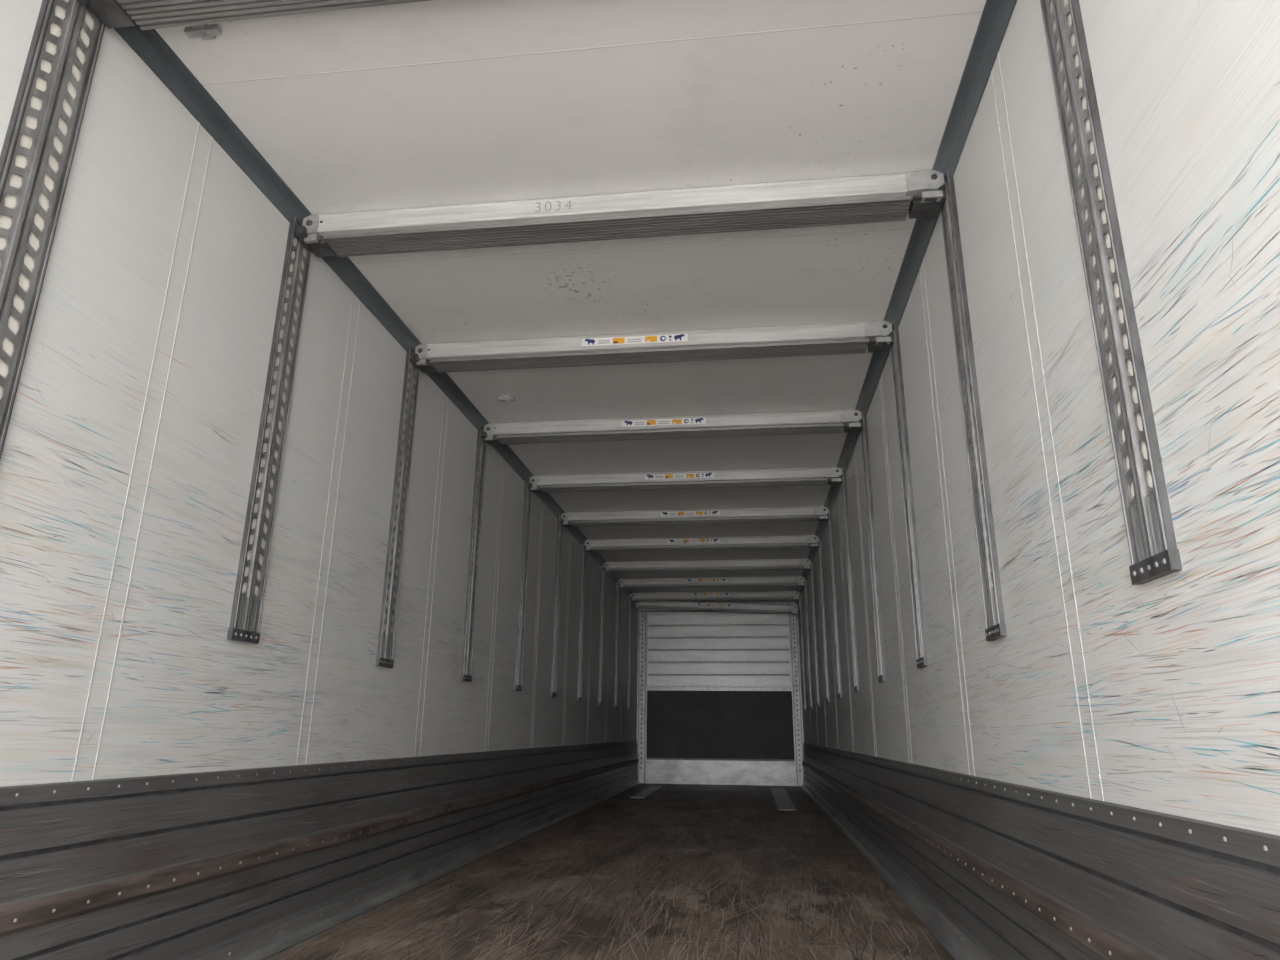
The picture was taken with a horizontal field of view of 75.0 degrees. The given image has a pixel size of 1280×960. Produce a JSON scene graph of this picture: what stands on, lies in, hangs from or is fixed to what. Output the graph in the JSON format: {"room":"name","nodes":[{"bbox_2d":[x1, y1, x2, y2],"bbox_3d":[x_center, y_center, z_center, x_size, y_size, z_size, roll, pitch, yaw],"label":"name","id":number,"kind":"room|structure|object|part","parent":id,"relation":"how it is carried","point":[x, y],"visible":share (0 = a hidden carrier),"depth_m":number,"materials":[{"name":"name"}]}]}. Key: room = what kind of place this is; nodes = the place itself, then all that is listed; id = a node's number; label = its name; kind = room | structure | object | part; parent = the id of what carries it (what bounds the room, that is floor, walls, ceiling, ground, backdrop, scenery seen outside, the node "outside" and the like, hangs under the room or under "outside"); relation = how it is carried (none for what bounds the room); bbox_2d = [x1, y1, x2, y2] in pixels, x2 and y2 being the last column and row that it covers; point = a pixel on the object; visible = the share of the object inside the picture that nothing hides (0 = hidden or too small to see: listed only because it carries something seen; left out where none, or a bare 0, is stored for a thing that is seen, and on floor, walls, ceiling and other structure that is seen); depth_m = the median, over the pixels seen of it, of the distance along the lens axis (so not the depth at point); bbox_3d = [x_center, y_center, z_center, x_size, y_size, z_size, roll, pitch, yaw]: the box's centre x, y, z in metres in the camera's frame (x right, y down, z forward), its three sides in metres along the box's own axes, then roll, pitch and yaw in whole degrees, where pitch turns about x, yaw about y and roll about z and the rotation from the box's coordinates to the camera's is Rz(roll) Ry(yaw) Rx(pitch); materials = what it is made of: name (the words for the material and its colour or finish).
{"room":"truck trailer interior","nodes":[
{"label":"truck trailer interior","id":0,"kind":"room"},
{"bbox_2d":[0,0,637,786],"bbox_3d":[-0.932,1.282,6.314,0.070,2.844,13.690,-2,-17,7],"label":"wall","id":1,"kind":"structure","parent":0,"point":[124,195],"depth_m":2.73,"materials":[{"name":"white plastic"}]},
{"bbox_2d":[0,0,104,458],"bbox_3d":[-1.480,-0.558,1.983,0.021,1.627,0.182,-2,-17,7],"label":"rail","id":2,"kind":"object","parent":1,"relation":"attached to","point":[37,155],"visible":1,"depth_m":2.04,"materials":[{"name":"metal"}]},
{"bbox_2d":[227,217,311,643],"bbox_3d":[-1.335,-0.232,3.062,0.021,1.627,0.158,-2,-17,7],"label":"rail","id":3,"kind":"object","parent":1,"relation":"attached to","point":[262,501],"visible":0.94,"depth_m":3.02,"materials":[{"name":"metal"}]},
{"bbox_2d":[0,741,641,959],"bbox_3d":[-0.873,2.238,5.949,0.085,0.603,13.560,-2,-17,7],"label":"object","id":4,"kind":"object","parent":1,"relation":"attached to","point":[308,908],"depth_m":2.84,"materials":[{"name":"metal"}]},
{"bbox_2d":[0,749,631,959],"bbox_3d":[-0.812,2.389,6.617,0.002,0.389,11.939,-2,-17,7],"label":"scratches","id":5,"kind":"object","parent":4,"relation":"attached to","point":[18,876],"visible":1,"depth_m":2.39,"materials":[{"name":"grey metal"}]},
{"bbox_2d":[71,122,622,781],"bbox_3d":[-0.934,0.919,6.086,0.003,2.001,10.927,-2,-17,7],"label":"panel seams","id":6,"kind":"object","parent":1,"relation":"attached to","point":[181,217],"visible":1,"depth_m":2.68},
{"bbox_2d":[0,251,635,771],"bbox_3d":[-0.812,1.457,6.944,0.001,1.447,12.016,-2,-17,7],"label":"scuff marks","id":7,"kind":"object","parent":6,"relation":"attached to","point":[117,620],"visible":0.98,"depth_m":2.57,"materials":[{"name":"white paint"}]},
{"bbox_2d":[114,24,634,602],"bbox_3d":[-0.861,0.015,6.650,0.058,0.064,13.620,-2,-17,7],"label":"trim","id":8,"kind":"structure","parent":1,"relation":"attached to","point":[148,45],"depth_m":3.05,"materials":[{"name":"metal"}]},
{"bbox_2d":[375,347,419,667],"bbox_3d":[-1.190,0.097,4.150,0.021,1.627,0.158,-2,-17,7],"label":"rail","id":9,"kind":"object","parent":1,"relation":"attached to","point":[385,650],"visible":0.98,"depth_m":4.11,"materials":[{"name":"metal"}]},
{"bbox_2d":[460,426,486,681],"bbox_3d":[-1.041,0.435,5.268,0.021,1.627,0.158,-2,-17,7],"label":"rail","id":10,"kind":"object","parent":1,"relation":"attached to","point":[472,580],"visible":0.94,"depth_m":5.23,"materials":[{"name":"metal"}]},
{"bbox_2d":[514,479,530,690],"bbox_3d":[-0.891,0.773,6.390,0.021,1.627,0.158,-2,-17,7],"label":"rail","id":11,"kind":"object","parent":1,"relation":"attached to","point":[527,494],"visible":0.98,"depth_m":6.36,"materials":[{"name":"metal"}]},
{"bbox_2d":[550,516,561,696],"bbox_3d":[-0.744,1.105,7.488,0.021,1.627,0.158,-2,-17,7],"label":"rail","id":12,"kind":"object","parent":1,"relation":"attached to","point":[553,693],"visible":0.95,"depth_m":7.46,"materials":[{"name":"metal"}]},
{"bbox_2d":[577,543,585,701],"bbox_3d":[-0.599,1.434,8.574,0.021,1.627,0.158,-2,-17,7],"label":"rail","id":13,"kind":"object","parent":1,"relation":"attached to","point":[583,553],"visible":0.98,"depth_m":8.54,"materials":[{"name":"metal"}]},
{"bbox_2d":[598,564,604,704],"bbox_3d":[-0.446,1.780,9.720,0.021,1.627,0.158,-2,-17,7],"label":"rail","id":14,"kind":"object","parent":1,"relation":"attached to","point":[602,572],"visible":0.99,"depth_m":9.69,"materials":[{"name":"metal"}]},
{"bbox_2d":[614,581,618,707],"bbox_3d":[-0.300,2.109,10.811,0.021,1.627,0.158,-2,-17,7],"label":"rail","id":15,"kind":"object","parent":1,"relation":"attached to","point":[617,588],"visible":0.98,"depth_m":10.78,"materials":[{"name":"metal"}]},
{"bbox_2d":[627,595,630,709],"bbox_3d":[-0.151,2.446,11.924,0.021,1.627,0.158,-2,-17,7],"label":"rail","id":16,"kind":"object","parent":1,"relation":"attached to","point":[629,608],"visible":1,"depth_m":11.89,"materials":[{"name":"metal"}]},
{"bbox_2d":[634,601,797,613],"bbox_3d":[1.126,1.902,12.466,2.426,0.224,0.200,-2,-17,7],"label":"beam","id":17,"kind":"structure","parent":1,"relation":"attached to","point":[793,608],"depth_m":12.43,"materials":[{"name":"metal"}]},
{"bbox_2d":[639,601,788,610],"bbox_3d":[1.083,1.865,12.419,2.236,0.179,0.030,-2,-17,7],"label":"bar","id":18,"kind":"object","parent":17,"relation":"attached to","point":[644,603],"depth_m":12.40,"materials":[{"name":"metal"}]},
{"bbox_3d":[1.104,1.859,12.405,0.541,0.066,0.002,-2,-17,7],"label":"label strip","id":19,"kind":"part","parent":18,"relation":"part of","materials":[{"name":"white paper"}]},
{"bbox_2d":[155,0,985,601],"bbox_3d":[0.331,-0.087,6.522,2.460,0.080,13.620,-2,-17,7],"label":"ceiling","id":20,"kind":"structure","parent":0,"point":[868,99],"depth_m":2.94,"materials":[{"name":"white plastic"}]},
{"bbox_2d":[184,24,221,39],"bbox_3d":[-1.257,-1.288,2.400,0.100,0.024,0.060,-2,-17,7],"label":"clip","id":21,"kind":"object","parent":20,"relation":"attached to","point":[204,31],"visible":0.91,"depth_m":2.39,"materials":[{"name":"silver metal"}]},
{"bbox_2d":[77,0,430,29],"bbox_3d":[-0.260,-1.326,2.075,2.424,0.118,0.200,-2,-17,7],"label":"beam","id":22,"kind":"structure","parent":20,"relation":"attached to","point":[149,14],"depth_m":2.22,"materials":[{"name":"metal"}]},
{"bbox_2d":[499,396,515,400],"bbox_3d":[-0.802,-0.488,5.046,0.100,0.024,0.060,-2,-17,7],"label":"clip","id":23,"kind":"object","parent":20,"relation":"attached to","point":[504,398],"visible":1,"depth_m":5.04,"materials":[{"name":"silver metal"}]},
{"bbox_2d":[202,11,981,429],"bbox_3d":[0.373,0.047,6.826,2.340,0.001,11.589,-2,-17,7],"label":"ceiling panel seams","id":24,"kind":"object","parent":20,"relation":"attached to","point":[979,11],"depth_m":2.52,"materials":[{"name":"grey metal"}]},
{"bbox_2d":[295,169,945,256],"bbox_3d":[-0.114,-0.995,3.171,2.424,0.118,0.200,-2,-17,7],"label":"beam","id":25,"kind":"structure","parent":20,"relation":"attached to","point":[925,196],"depth_m":3.16,"materials":[{"name":"metal"}]},
{"bbox_2d":[317,173,906,235],"bbox_3d":[-0.158,-1.029,3.129,2.235,0.078,0.030,-2,-17,7],"label":"bar","id":26,"kind":"object","parent":25,"relation":"attached to","point":[886,185],"visible":1,"depth_m":3.11,"materials":[{"name":"metal"}]},
{"bbox_2d":[535,200,571,211],"bbox_3d":[-0.326,-1.030,3.139,0.140,0.042,0.001,-2,-17,7],"label":"number","id":27,"kind":"object","parent":26,"relation":"attached to","point":[569,202],"visible":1,"depth_m":3.14,"materials":[{"name":"grey paint"}]},
{"bbox_2d":[411,320,893,372],"bbox_3d":[0.032,-0.666,4.259,2.424,0.118,0.200,-2,-17,7],"label":"beam","id":28,"kind":"structure","parent":20,"relation":"attached to","point":[878,334],"depth_m":4.25,"materials":[{"name":"metal"}]},
{"bbox_2d":[426,322,864,359],"bbox_3d":[-0.012,-0.700,4.217,2.235,0.078,0.030,-2,-17,7],"label":"bar","id":29,"kind":"object","parent":28,"relation":"attached to","point":[839,331],"depth_m":4.20,"materials":[{"name":"metal"}]},
{"bbox_3d":[-0.029,-0.706,4.207,0.540,0.041,0.002,-2,-17,7],"label":"label strip","id":30,"kind":"part","parent":29,"relation":"part of","materials":[{"name":"white paper"}]},
{"bbox_2d":[481,409,862,444],"bbox_3d":[0.181,-0.328,5.378,2.424,0.118,0.200,-2,-17,7],"label":"beam","id":31,"kind":"structure","parent":20,"relation":"attached to","point":[851,420],"depth_m":5.37,"materials":[{"name":"metal"}]},
{"bbox_2d":[493,410,840,435],"bbox_3d":[0.137,-0.362,5.336,2.235,0.078,0.030,-2,-17,7],"label":"bar","id":32,"kind":"object","parent":31,"relation":"attached to","point":[812,417],"depth_m":5.32,"materials":[{"name":"metal"}]},
{"bbox_3d":[0.151,-0.369,5.322,0.540,0.041,0.002,-2,-17,7],"label":"label strip","id":33,"kind":"part","parent":32,"relation":"part of","materials":[{"name":"white paper"}]},
{"bbox_2d":[527,467,842,492],"bbox_3d":[0.331,0.011,6.499,2.424,0.118,0.200,-2,-17,7],"label":"beam","id":34,"kind":"structure","parent":20,"relation":"attached to","point":[833,475],"depth_m":6.49,"materials":[{"name":"metal"}]},
{"bbox_2d":[537,467,824,485],"bbox_3d":[0.287,-0.023,6.457,2.235,0.078,0.030,-2,-17,7],"label":"bar","id":35,"kind":"object","parent":34,"relation":"attached to","point":[791,473],"depth_m":6.44,"materials":[{"name":"metal"}]},
{"bbox_3d":[0.303,-0.030,6.443,0.540,0.041,0.002,-2,-17,7],"label":"label strip","id":36,"kind":"part","parent":35,"relation":"part of","materials":[{"name":"white paper"}]},
{"bbox_2d":[559,506,828,526],"bbox_3d":[0.478,0.342,7.598,2.424,0.118,0.200,-2,-17,7],"label":"beam","id":37,"kind":"structure","parent":20,"relation":"attached to","point":[821,513],"depth_m":7.58,"materials":[{"name":"metal"}]},
{"bbox_2d":[568,507,813,520],"bbox_3d":[0.434,0.308,7.556,2.235,0.078,0.030,-2,-17,7],"label":"bar","id":38,"kind":"object","parent":37,"relation":"attached to","point":[780,511],"depth_m":7.54,"materials":[{"name":"metal"}]},
{"bbox_3d":[0.451,0.302,7.542,0.540,0.041,0.002,-2,-17,7],"label":"label strip","id":39,"kind":"part","parent":38,"relation":"part of","materials":[{"name":"white paper"}]},
{"bbox_2d":[583,535,818,551],"bbox_3d":[0.623,0.671,8.684,2.424,0.118,0.200,-2,-17,7],"label":"beam","id":40,"kind":"structure","parent":20,"relation":"attached to","point":[812,541],"depth_m":8.67,"materials":[{"name":"metal"}]},
{"bbox_2d":[591,535,805,546],"bbox_3d":[0.579,0.637,8.642,2.235,0.078,0.030,-2,-17,7],"label":"bar","id":41,"kind":"object","parent":40,"relation":"attached to","point":[754,539],"depth_m":8.63,"materials":[{"name":"metal"}]},
{"bbox_3d":[0.556,0.631,8.633,0.540,0.041,0.002,-2,-17,7],"label":"label strip","id":42,"kind":"part","parent":41,"relation":"part of","materials":[{"name":"white paper"}]},
{"bbox_2d":[603,559,810,571],"bbox_3d":[0.776,1.017,9.830,2.424,0.118,0.200,-2,-17,7],"label":"beam","id":43,"kind":"structure","parent":20,"relation":"attached to","point":[803,563],"depth_m":9.81,"materials":[{"name":"metal"}]},
{"bbox_2d":[609,559,798,568],"bbox_3d":[0.732,0.983,9.788,2.235,0.078,0.030,-2,-17,7],"label":"bar","id":44,"kind":"object","parent":43,"relation":"attached to","point":[759,562],"visible":1,"depth_m":9.77,"materials":[{"name":"metal"}]},
{"bbox_2d":[618,576,804,587],"bbox_3d":[0.922,1.346,10.920,2.424,0.118,0.200,-2,-17,7],"label":"beam","id":45,"kind":"structure","parent":20,"relation":"attached to","point":[799,580],"depth_m":10.90,"materials":[{"name":"metal"}]},
{"bbox_2d":[623,576,794,584],"bbox_3d":[0.878,1.312,10.878,2.235,0.078,0.030,-2,-17,7],"label":"bar","id":46,"kind":"object","parent":45,"relation":"attached to","point":[790,579],"depth_m":10.86,"materials":[{"name":"metal"}]},
{"bbox_3d":[0.869,1.306,10.867,0.540,0.041,0.002,-2,-17,7],"label":"label strip","id":47,"kind":"part","parent":46,"relation":"part of","materials":[{"name":"white paper"}]},
{"bbox_2d":[630,591,799,600],"bbox_3d":[1.071,1.683,12.034,2.424,0.118,0.200,-2,-17,7],"label":"beam","id":48,"kind":"structure","parent":20,"relation":"attached to","point":[793,594],"depth_m":12.03,"materials":[{"name":"metal"}]},
{"bbox_2d":[635,591,789,597],"bbox_3d":[1.026,1.649,11.992,2.235,0.078,0.030,-2,-17,7],"label":"bar","id":49,"kind":"object","parent":48,"relation":"attached to","point":[751,593],"depth_m":11.98,"materials":[{"name":"metal"}]},
{"bbox_3d":[1.019,1.643,11.981,0.540,0.041,0.002,-2,-17,7],"label":"label strip","id":50,"kind":"part","parent":49,"relation":"part of","materials":[{"name":"white paper"}]},
{"bbox_2d":[266,783,953,959],"bbox_3d":[0.306,2.550,5.729,2.460,0.100,13.620,-2,-17,7],"label":"floor","id":51,"kind":"structure","parent":0,"point":[828,869],"depth_m":3.88,"materials":[{"name":"brown wood"}]},
{"bbox_2d":[279,785,939,959],"bbox_3d":[0.436,2.794,6.710,2.258,0.001,11.341,-2,-17,7],"label":"scratches","id":52,"kind":"object","parent":51,"relation":"on","point":[634,810],"visible":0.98,"depth_m":3.48,"materials":[{"name":"brown wood"}]},
{"bbox_2d":[637,612,647,783],"bbox_3d":[0.032,3.273,12.687,0.150,2.520,0.060,-2,-17,7],"label":"post","id":53,"kind":"object","parent":51,"relation":"on","point":[642,653],"visible":0.98,"depth_m":12.66,"materials":[{"name":"metal"}]},
{"bbox_2d":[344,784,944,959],"bbox_3d":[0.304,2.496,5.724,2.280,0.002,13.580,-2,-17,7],"label":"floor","id":54,"kind":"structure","parent":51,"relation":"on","point":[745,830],"depth_m":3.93,"materials":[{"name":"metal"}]},
{"bbox_2d":[630,786,662,797],"bbox_3d":[0.104,3.958,10.598,0.163,0.005,2.095,-2,-17,7],"label":"plates","id":55,"kind":"object","parent":51,"relation":"on","point":[650,790],"depth_m":10.46,"materials":[{"name":"metal"}]},
{"bbox_2d":[771,788,795,809],"bbox_3d":[1.669,3.745,9.838,0.180,0.005,3.269,-2,-17,7],"label":"plates","id":56,"kind":"object","parent":51,"relation":"on","point":[783,801],"depth_m":9.43,"materials":[{"name":"metal"}]},
{"bbox_2d":[788,611,804,785],"bbox_3d":[2.329,3.209,12.400,0.140,2.520,0.060,-2,-17,7],"label":"post","id":57,"kind":"object","parent":51,"relation":"on","point":[793,618],"visible":0.96,"depth_m":12.37,"materials":[{"name":"metal"}]},
{"bbox_2d":[638,601,796,785],"bbox_3d":[1.184,3.193,12.602,2.460,2.844,0.116,-2,-17,7],"label":"wall","id":58,"kind":"structure","parent":0,"point":[720,712],"depth_m":12.54,"materials":[{"name":"metal"}]},
{"bbox_3d":[1.191,1.967,12.934,2.460,0.144,0.046,-2,-17,7],"label":"header panel","id":59,"kind":"part","parent":58,"relation":"part of","materials":[{"name":"metal"}]},
{"bbox_3d":[1.192,2.595,12.757,2.130,1.120,0.023,-2,-17,7],"label":"ribbed panel","id":60,"kind":"part","parent":58,"relation":"part of","materials":[{"name":"metal"}]},
{"bbox_3d":[1.169,4.277,12.245,2.420,0.362,0.036,-2,-17,7],"label":"kick panel","id":61,"kind":"part","parent":58,"relation":"part of","materials":[{"name":"metal"}]},
{"bbox_3d":[1.176,3.616,12.447,2.420,1.025,0.028,-2,-17,7],"label":"dark panel","id":62,"kind":"part","parent":58,"relation":"part of","materials":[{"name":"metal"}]},
{"bbox_2d":[797,0,1279,835],"bbox_3d":[1.578,1.211,6.000,0.070,2.844,13.690,-2,-17,7],"label":"wall","id":63,"kind":"structure","parent":0,"point":[1185,92],"depth_m":1.81,"materials":[{"name":"white plastic"}]},
{"bbox_2d":[800,593,806,711],"bbox_3d":[2.268,2.378,11.622,0.021,1.627,0.158,-2,-17,7],"label":"rail","id":64,"kind":"object","parent":63,"relation":"attached to","point":[800,593],"visible":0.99,"depth_m":11.57,"materials":[{"name":"metal"}]},
{"bbox_2d":[805,579,812,708],"bbox_3d":[2.119,2.042,10.508,0.021,1.627,0.158,-2,-17,7],"label":"rail","id":65,"kind":"object","parent":63,"relation":"attached to","point":[806,599],"visible":0.97,"depth_m":10.46,"materials":[{"name":"metal"}]},
{"bbox_2d":[811,561,819,706],"bbox_3d":[1.973,1.712,9.418,0.021,1.627,0.158,-2,-17,7],"label":"rail","id":66,"kind":"object","parent":63,"relation":"attached to","point":[812,576],"visible":0.99,"depth_m":9.37,"materials":[{"name":"metal"}]},
{"bbox_2d":[819,538,829,702],"bbox_3d":[1.820,1.366,8.272,0.021,1.627,0.158,-2,-17,7],"label":"rail","id":67,"kind":"object","parent":63,"relation":"attached to","point":[820,546],"visible":1,"depth_m":8.23,"materials":[{"name":"metal"}]},
{"bbox_2d":[828,509,841,698],"bbox_3d":[1.675,1.038,7.185,0.021,1.627,0.158,-2,-17,7],"label":"rail","id":68,"kind":"object","parent":63,"relation":"attached to","point":[830,512],"visible":0.98,"depth_m":7.14,"materials":[{"name":"metal"}]},
{"bbox_2d":[842,470,859,691],"bbox_3d":[1.528,0.706,6.087,0.021,1.627,0.158,-2,-17,7],"label":"rail","id":69,"kind":"object","parent":63,"relation":"attached to","point":[844,487],"visible":0.95,"depth_m":6.04,"materials":[{"name":"metal"}]},
{"bbox_2d":[861,412,885,682],"bbox_3d":[1.379,0.367,4.965,0.021,1.627,0.158,-2,-17,7],"label":"rail","id":70,"kind":"object","parent":63,"relation":"attached to","point":[864,435],"visible":0.97,"depth_m":4.92,"materials":[{"name":"metal"}]},
{"bbox_2d":[793,0,1016,604],"bbox_3d":[1.522,-0.051,6.352,0.058,0.064,13.620,-2,-17,7],"label":"trim","id":71,"kind":"structure","parent":63,"relation":"attached to","point":[996,15],"depth_m":2.87,"materials":[{"name":"metal"}]},
{"bbox_2d":[890,323,927,667],"bbox_3d":[1.229,0.029,3.847,0.021,1.627,0.158,-2,-17,7],"label":"rail","id":72,"kind":"object","parent":63,"relation":"attached to","point":[913,557],"visible":0.97,"depth_m":3.80,"materials":[{"name":"metal"}]},
{"bbox_2d":[804,53,1103,800],"bbox_3d":[1.503,0.851,5.781,0.003,2.001,10.927,-2,-17,7],"label":"panel seams","id":73,"kind":"object","parent":63,"relation":"attached to","point":[1059,494],"visible":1,"depth_m":2.36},
{"bbox_2d":[803,6,1279,817],"bbox_3d":[1.627,1.404,6.637,0.001,1.416,12.016,-2,-17,7],"label":"scuff marks","id":74,"kind":"object","parent":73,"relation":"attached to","point":[1184,238],"visible":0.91,"depth_m":1.54,"materials":[{"name":"white paint"}]},
{"bbox_2d":[940,170,1006,640],"bbox_3d":[1.084,-0.300,2.759,0.021,1.627,0.158,-2,-17,7],"label":"rail","id":75,"kind":"object","parent":63,"relation":"attached to","point":[995,623],"visible":0.95,"depth_m":2.71,"materials":[{"name":"metal"}]},
{"bbox_2d":[800,742,1279,959],"bbox_3d":[1.483,2.172,5.654,0.085,0.603,13.560,-2,-17,7],"label":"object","id":76,"kind":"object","parent":63,"relation":"attached to","point":[947,914],"depth_m":2.14,"materials":[{"name":"metal"}]},
{"bbox_2d":[806,754,1279,959],"bbox_3d":[1.597,2.321,6.316,0.002,0.388,11.922,-2,-17,7],"label":"scratches","id":77,"kind":"object","parent":76,"relation":"attached to","point":[827,754],"visible":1,"depth_m":1.85,"materials":[{"name":"grey metal"}]},
{"bbox_2d":[1040,0,1181,584],"bbox_3d":[0.951,-0.601,1.763,0.021,1.627,0.158,-2,-17,7],"label":"rail","id":78,"kind":"object","parent":63,"relation":"attached to","point":[1154,553],"visible":1,"depth_m":1.68,"materials":[{"name":"metal"}]}
]}

